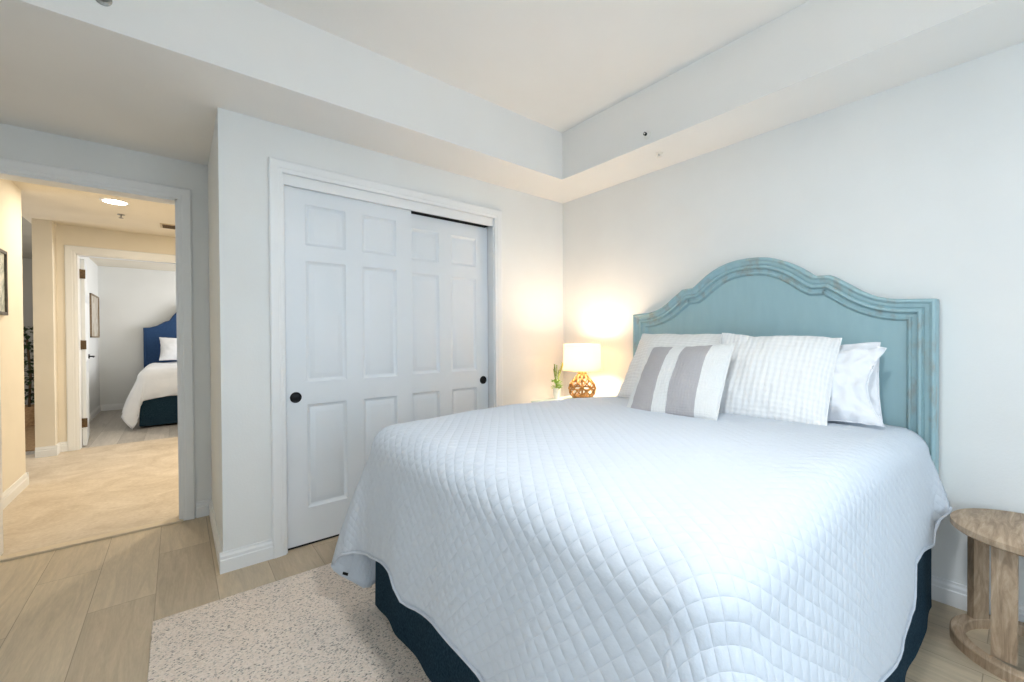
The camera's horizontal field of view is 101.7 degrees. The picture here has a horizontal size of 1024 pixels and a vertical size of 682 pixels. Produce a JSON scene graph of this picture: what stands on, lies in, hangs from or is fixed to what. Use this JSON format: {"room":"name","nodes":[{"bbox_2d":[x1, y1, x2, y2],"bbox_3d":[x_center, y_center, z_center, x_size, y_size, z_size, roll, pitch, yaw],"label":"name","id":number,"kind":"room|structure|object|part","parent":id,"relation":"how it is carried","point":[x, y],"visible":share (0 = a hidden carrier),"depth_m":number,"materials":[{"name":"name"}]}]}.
{"room":"bedroom","nodes":[
{"label":"bedroom","id":0,"kind":"room"},
{"bbox_2d":[0,179,25,491],"bbox_3d":[-3.577,-0.021,2.781,0.120,2.430,1.562,-1,1,-39],"label":"wall","id":1,"kind":"structure","parent":0,"point":[11,325],"depth_m":3.20,"materials":[{"name":"paint"}]},
{"bbox_2d":[0,249,7,314],"bbox_3d":[-3.534,-0.419,2.835,0.022,0.465,0.550,-1,1,-39],"label":"framed picture","id":2,"kind":"object","parent":1,"relation":"attached to","point":[3,254],"visible":1,"depth_m":3.02},
{"bbox_2d":[0,253,4,311],"bbox_3d":[-3.538,-0.419,2.832,0.008,0.421,0.506,-1,1,-39],"label":"print","id":3,"kind":"object","parent":2,"relation":"attached to","point":[2,255],"depth_m":3.00},
{"bbox_2d":[3,472,28,509],"bbox_3d":[-3.569,1.142,2.803,0.135,0.105,1.577,-1,1,-39],"label":"baseboard","id":4,"kind":"structure","parent":1,"relation":"attached to","point":[17,487],"depth_m":3.17,"materials":[{"name":"white wood"}]},
{"bbox_2d":[79,257,99,413],"bbox_3d":[-5.928,-0.035,5.730,0.020,2.430,3.140,-1,1,-39],"label":"wall","id":5,"kind":"structure","parent":0,"point":[92,268],"depth_m":6.44,"materials":[{"name":"paint"}]},
{"bbox_2d":[89,293,99,337],"bbox_3d":[-6.587,-0.389,6.577,0.022,0.670,0.810,-1,1,-39],"label":"framed picture","id":6,"kind":"object","parent":5,"relation":"attached to","point":[93,299],"visible":1,"depth_m":6.55,"materials":[{"name":"brown metal"}]},
{"bbox_2d":[92,296,98,335],"bbox_3d":[-6.591,-0.389,6.574,0.008,0.626,0.766,-1,1,-39],"label":"print","id":7,"kind":"object","parent":6,"relation":"attached to","point":[95,299],"depth_m":6.64},
{"bbox_2d":[11,180,175,270],"bbox_3d":[-4.898,-1.281,4.716,6.500,0.070,6.242,-1,1,-39],"label":"ceiling","id":8,"kind":"structure","parent":0,"point":[63,206],"depth_m":4.09,"materials":[{"name":"paint"}]},
{"bbox_2d":[99,198,129,205],"bbox_3d":[-3.542,-1.241,3.716,0.200,0.007,0.200,-1,1,-39],"label":"recessed light","id":9,"kind":"object","parent":8,"relation":"in","point":[106,200],"visible":1,"depth_m":3.70,"materials":[{"name":"beige"}]},
{"bbox_2d":[160,223,174,228],"bbox_3d":[-3.683,-1.245,4.577,0.280,0.014,0.200,-1,1,-39],"label":"ceiling vent","id":10,"kind":"object","parent":8,"relation":"in","point":[162,225],"visible":0.38,"depth_m":4.50,"materials":[{"name":"metal"}]},
{"bbox_2d":[22,218,175,447],"bbox_3d":[-4.862,-0.031,4.674,6.520,2.430,6.362,-1,1,-39],"label":"wall","id":11,"kind":"structure","parent":0,"point":[49,238],"depth_m":4.90,"materials":[{"name":"paint"}]},
{"bbox_2d":[35,441,67,457],"bbox_3d":[-4.810,1.134,4.354,0.205,0.105,0.175,-1,1,-39],"label":"baseboard","id":12,"kind":"structure","parent":11,"relation":"attached to","point":[46,451],"depth_m":4.29,"materials":[{"name":"white wood"}]},
{"bbox_2d":[89,403,124,420],"bbox_3d":[-4.628,1.111,6.780,3.300,0.105,3.140,-1,1,-39],"label":"baseboard","id":13,"kind":"structure","parent":11,"relation":"attached to","point":[119,406],"depth_m":7.01,"materials":[{"name":"white wood"}]},
{"bbox_2d":[64,245,175,450],"bbox_3d":[-4.410,0.072,4.848,1.062,2.215,0.138,-1,1,-39],"label":"door frame","id":14,"kind":"structure","parent":11,"relation":"in","point":[72,254],"depth_m":4.51,"materials":[{"name":"white wood"}]},
{"bbox_2d":[79,259,94,445],"bbox_3d":[-5.032,0.127,4.946,0.099,2.088,0.800,-1,1,-43],"label":"door","id":15,"kind":"structure","parent":14,"relation":"attached to","point":[85,356],"depth_m":4.66,"materials":[{"name":"paint"}]},
{"bbox_2d":[0,123,211,517],"bbox_3d":[-2.049,-0.116,2.930,2.720,2.600,0.120,-1,1,-39],"label":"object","id":16,"kind":"structure","parent":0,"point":[16,143],"depth_m":2.76,"materials":[{"name":"paint"}]},
{"bbox_2d":[0,157,194,555],"bbox_3d":[-2.533,0.096,2.531,0.942,2.190,0.138,-1,1,-39],"label":"door frame","id":17,"kind":"structure","parent":16,"relation":"attached to","point":[10,169],"depth_m":2.73,"materials":[{"name":"white wood"}]},
{"bbox_2d":[196,499,210,517],"bbox_3d":[-2.085,1.133,2.821,0.085,0.105,0.015,-1,1,-39],"label":"baseboard","id":18,"kind":"structure","parent":16,"relation":"attached to","point":[202,507],"depth_m":2.81,"materials":[{"name":"white wood"}]},
{"bbox_2d":[207,120,220,539],"bbox_3d":[-1.768,-0.024,2.571,0.120,2.420,0.794,-1,1,-39],"label":"wall","id":19,"kind":"structure","parent":0,"point":[212,162],"depth_m":2.48,"materials":[{"name":"paint"}]},
{"bbox_2d":[209,499,222,571],"bbox_3d":[-1.776,1.135,2.492,0.015,0.105,0.914,-1,1,-39],"label":"baseboard","id":20,"kind":"structure","parent":19,"relation":"attached to","point":[218,546],"depth_m":2.42,"materials":[{"name":"white wood"}]},
{"bbox_2d":[216,107,563,551],"bbox_3d":[-0.555,-0.034,2.959,2.497,2.420,0.120,-1,1,-39],"label":"wall","id":21,"kind":"structure","parent":0,"point":[532,226],"depth_m":2.26,"materials":[{"name":"paint"}]},
{"bbox_2d":[220,539,272,573],"bbox_3d":[-0.512,1.123,2.912,2.512,0.105,0.015,-1,1,-39],"label":"baseboard","id":22,"kind":"structure","parent":21,"relation":"attached to","point":[241,557],"depth_m":2.19,"materials":[{"name":"white wood"}]},
{"bbox_2d":[288,534,338,549],"bbox_3d":[-0.737,1.175,2.831,1.435,0.006,0.080,-1,1,-39],"label":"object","id":23,"kind":"structure","parent":21,"relation":"attached to","point":[337,534],"depth_m":2.44,"materials":[{"name":"black metal"}]},
{"bbox_2d":[284,185,412,548],"bbox_3d":[-0.982,0.141,2.593,0.764,2.058,0.041,-1,1,-39],"label":"door","id":24,"kind":"structure","parent":21,"relation":"in","point":[348,265],"depth_m":2.52,"materials":[{"name":"paint"}]},
{"bbox_3d":[-1.230,0.322,2.372,0.062,0.062,0.007,-1,1,-39],"label":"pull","id":25,"kind":"part","parent":24,"relation":"part of","materials":[{"name":"black metal"}]},
{"bbox_2d":[268,157,502,558],"bbox_3d":[-0.728,0.087,2.803,1.587,2.183,0.128,-1,1,-39],"label":"trim","id":26,"kind":"structure","parent":21,"relation":"attached to","point":[281,173],"depth_m":2.38,"materials":[{"name":"white wood"}]},
{"bbox_2d":[411,214,487,420],"bbox_3d":[-0.491,0.142,3.044,0.753,2.040,0.041,-1,1,-39],"label":"door","id":27,"kind":"structure","parent":21,"relation":"in","point":[449,258],"depth_m":3.05,"materials":[{"name":"paint"}]},
{"bbox_3d":[-0.222,0.303,3.239,0.062,0.062,0.007,-1,1,-39],"label":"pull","id":28,"kind":"part","parent":27,"relation":"part of","materials":[{"name":"black metal"}]},
{"bbox_2d":[411,211,487,227],"bbox_3d":[-0.749,-0.915,2.812,1.435,0.054,0.091,-1,1,-39],"label":"closet track","id":29,"kind":"object","parent":21,"relation":"attached to","point":[412,212],"visible":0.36,"depth_m":3.06,"materials":[{"name":"black metal"}]},
{"bbox_2d":[0,0,1023,203],"bbox_3d":[0.139,-1.364,1.137,3.670,0.349,5.408,-1,1,-39],"label":"ceiling","id":30,"kind":"structure","parent":0,"point":[146,76],"depth_m":2.06,"materials":[{"name":"paint"}]},
{"bbox_2d":[96,0,111,5],"bbox_3d":[-1.535,-1.294,1.561,0.052,0.052,0.035,-1,1,-39],"label":"sprinkler","id":31,"kind":"object","parent":30,"relation":"attached to","point":[102,2],"visible":1,"depth_m":1.57,"materials":[{"name":"metal"}]},
{"bbox_2d":[643,131,650,139],"bbox_3d":[0.819,-1.262,2.545,0.035,0.052,0.052,-1,1,-39],"label":"sprinkler","id":32,"kind":"object","parent":30,"relation":"attached to","point":[647,134],"visible":1,"depth_m":2.54,"materials":[{"name":"white metal"}]},
{"bbox_2d":[0,409,1023,681],"bbox_3d":[-2.924,1.222,2.691,6.790,0.060,11.890,-1,1,-39],"label":"floor","id":33,"kind":"structure","parent":0,"point":[87,612],"depth_m":2.16,"materials":[{"name":"brown wood"}]},
{"bbox_2d":[25,426,34,451],"bbox_3d":[-6.439,1.184,4.997,1.400,0.012,2.350,-1,1,-39],"label":"jute rug","id":34,"kind":"object","parent":33,"relation":"on","point":[29,430],"visible":0.02,"depth_m":5.02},
{"bbox_2d":[23,326,34,426],"bbox_3d":[-6.725,0.481,5.814,0.670,1.381,0.633,-1,1,-39],"label":"potted tree","id":35,"kind":"object","parent":34,"relation":"on","point":[30,408],"visible":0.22,"depth_m":5.76,"materials":[{"name":"green plant"}]},
{"bbox_3d":[-6.739,1.038,5.814,0.340,0.267,0.340,-1,1,-39],"label":"pot","id":36,"kind":"part","parent":35,"relation":"part of","materials":[{"name":"wicker"}]},
{"bbox_2d":[0,518,182,561],"bbox_3d":[-2.501,1.185,2.500,0.830,0.012,0.065,-1,1,-39],"label":"trim","id":37,"kind":"structure","parent":33,"relation":"on","point":[176,520],"depth_m":2.47,"materials":[{"name":"wood"}]},
{"bbox_2d":[139,313,177,426],"bbox_3d":[-5.110,0.241,6.895,1.580,1.792,2.230,-1,1,-39],"label":"bed","id":38,"kind":"object","parent":33,"relation":"on","point":[162,410],"visible":0.26,"depth_m":5.82,"materials":[{"name":"fabric"}]},
{"bbox_2d":[121,361,176,428],"bbox_3d":[-5.034,0.750,6.775,1.800,0.796,2.141,-1,1,-39],"label":"duvet","id":39,"kind":"object","parent":38,"relation":"on","point":[156,380],"visible":0.39,"depth_m":5.62,"materials":[{"name":"white fabric"}]},
{"bbox_2d":[159,337,176,360],"bbox_3d":[-5.792,0.140,7.320,0.622,0.419,0.259,-1,1,-39],"label":"bed pillow","id":40,"kind":"object","parent":39,"relation":"on","point":[168,347],"visible":0.42,"depth_m":7.15,"materials":[{"name":"white fabric"}]},
{"bbox_3d":[-5.781,0.201,7.729,1.580,1.720,0.090,-1,1,-39],"label":"headboard","id":41,"kind":"part","parent":38,"relation":"part of","materials":[{"name":"blue fabric"}]},
{"bbox_2d":[148,563,430,681],"bbox_3d":[-0.072,1.181,1.272,1.648,0.014,2.570,-1,1,-39],"label":"area rug","id":42,"kind":"object","parent":33,"relation":"on","point":[316,624],"visible":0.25,"depth_m":1.65,"materials":[{"name":"beige carpet"}]},
{"bbox_2d":[375,257,938,681],"bbox_3d":[0.645,0.355,1.856,1.996,1.648,1.576,-1,1,-39],"label":"bed","id":43,"kind":"object","parent":42,"relation":"on","point":[757,296],"visible":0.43,"depth_m":1.98,"materials":[{"name":"fabric"}]},
{"bbox_2d":[331,396,951,681],"bbox_3d":[0.558,0.712,1.764,2.061,0.758,1.824,-1,1,-39],"label":"quilt","id":44,"kind":"object","parent":43,"relation":"on","point":[592,539],"visible":0.91,"depth_m":1.04,"materials":[{"name":"white fabric"}]},
{"bbox_2d":[617,333,720,397],"bbox_3d":[0.969,0.157,2.525,0.295,0.412,0.615,-1,1,-39],"label":"sham pillow","id":45,"kind":"object","parent":44,"relation":"on","point":[647,341],"visible":0.4,"depth_m":2.61,"materials":[{"name":"fabric"}]},
{"bbox_2d":[626,343,734,420],"bbox_3d":[0.838,0.196,2.106,0.352,0.366,0.509,-1,1,-43],"label":"striped pillow","id":46,"kind":"object","parent":44,"relation":"on","point":[682,381],"visible":0.88,"depth_m":2.02,"materials":[{"name":"fabric"}]},
{"bbox_2d":[719,333,841,425],"bbox_3d":[1.257,0.169,2.056,0.322,0.426,0.546,-1,1,-44],"label":"sham pillow","id":47,"kind":"object","parent":44,"relation":"on","point":[783,378],"visible":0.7,"depth_m":1.96,"materials":[{"name":"fabric"}]},
{"bbox_2d":[827,347,886,426],"bbox_3d":[1.459,0.206,1.959,0.212,0.360,0.480,-1,1,-39],"label":"bed pillow","id":48,"kind":"object","parent":44,"relation":"on","point":[850,403],"visible":0.36,"depth_m":1.85,"materials":[{"name":"white fabric"}]},
{"bbox_2d":[839,342,882,421],"bbox_3d":[1.525,0.194,2.042,0.127,0.380,0.455,-1,1,-39],"label":"bed pillow","id":49,"kind":"object","parent":44,"relation":"on","point":[873,386],"visible":0.12,"depth_m":1.89,"materials":[{"name":"white fabric"}]},
{"bbox_3d":[1.385,0.150,2.432,0.001,1.060,1.348,-1,1,-39],"label":"headboard panel","id":50,"kind":"part","parent":43,"relation":"part of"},
{"bbox_3d":[1.392,0.100,2.437,0.098,1.158,1.544,-1,1,-39],"label":"headboard","id":51,"kind":"part","parent":43,"relation":"part of","materials":[{"name":"teal paint"}]},
{"bbox_2d":[531,395,601,402],"bbox_3d":[0.504,0.807,3.133,0.595,0.722,0.445,-1,1,-39],"label":"nightstand","id":52,"kind":"object","parent":33,"relation":"on","point":[563,397],"visible":0.02,"depth_m":3.18,"materials":[{"name":"white paint"}]},
{"bbox_2d":[551,362,562,398],"bbox_3d":[0.347,0.302,3.216,0.113,0.288,0.102,0,1,-17],"label":"potted plant","id":53,"kind":"object","parent":52,"relation":"on","point":[556,390],"visible":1,"depth_m":3.21,"materials":[{"name":"green plant"}]},
{"bbox_3d":[0.346,0.404,3.216,0.060,0.085,0.060,-1,1,-39],"label":"pot","id":54,"kind":"part","parent":53,"relation":"part of","materials":[{"name":"white ceramic"}]},
{"bbox_2d":[563,344,600,397],"bbox_3d":[0.536,0.234,3.184,0.290,0.420,0.290,-1,1,-39],"label":"table lamp","id":55,"kind":"object","parent":52,"relation":"on","point":[582,359],"visible":0.93,"depth_m":3.08,"materials":[{"name":"fabric"}]},
{"bbox_3d":[0.535,0.123,3.183,0.290,0.198,0.290,-1,1,-39],"label":"lamp shade","id":56,"kind":"part","parent":55,"relation":"part of","materials":[{"name":"fabric"}]},
{"bbox_2d":[949,508,1023,681],"bbox_3d":[1.912,0.935,1.516,0.440,0.480,0.440,-1,1,-39],"label":"side table","id":57,"kind":"object","parent":33,"relation":"on","point":[1002,530],"visible":1,"depth_m":1.51,"materials":[{"name":"brown wood"}]},
{"bbox_3d":[1.913,0.929,1.709,0.062,0.410,0.026,0,1,1],"label":"leg","id":58,"kind":"part","parent":57,"relation":"part of","materials":[{"name":"brown wood"}]},
{"bbox_3d":[1.755,0.931,1.484,0.026,0.410,0.062,-1,1,-34],"label":"leg","id":59,"kind":"part","parent":57,"relation":"part of","materials":[{"name":"brown wood"}]},
{"bbox_2d":[254,0,809,132],"bbox_3d":[0.138,-1.588,1.135,3.910,0.100,5.648,-1,1,-39],"label":"ceiling","id":60,"kind":"structure","parent":0,"point":[557,65],"depth_m":2.12,"materials":[{"name":"paint"}]},
{"bbox_2d":[563,42,1023,603],"bbox_3d":[1.696,-0.281,2.244,0.120,2.900,5.414,-1,1,-39],"label":"wall","id":61,"kind":"structure","parent":0,"point":[914,189],"depth_m":1.99,"materials":[{"name":"paint"}]},
{"bbox_2d":[931,575,1023,621],"bbox_3d":[1.864,1.119,1.949,0.015,0.105,4.494,-1,1,-39],"label":"baseboard","id":62,"kind":"structure","parent":61,"relation":"attached to","point":[951,593],"depth_m":1.84,"materials":[{"name":"white wood"}]}
]}

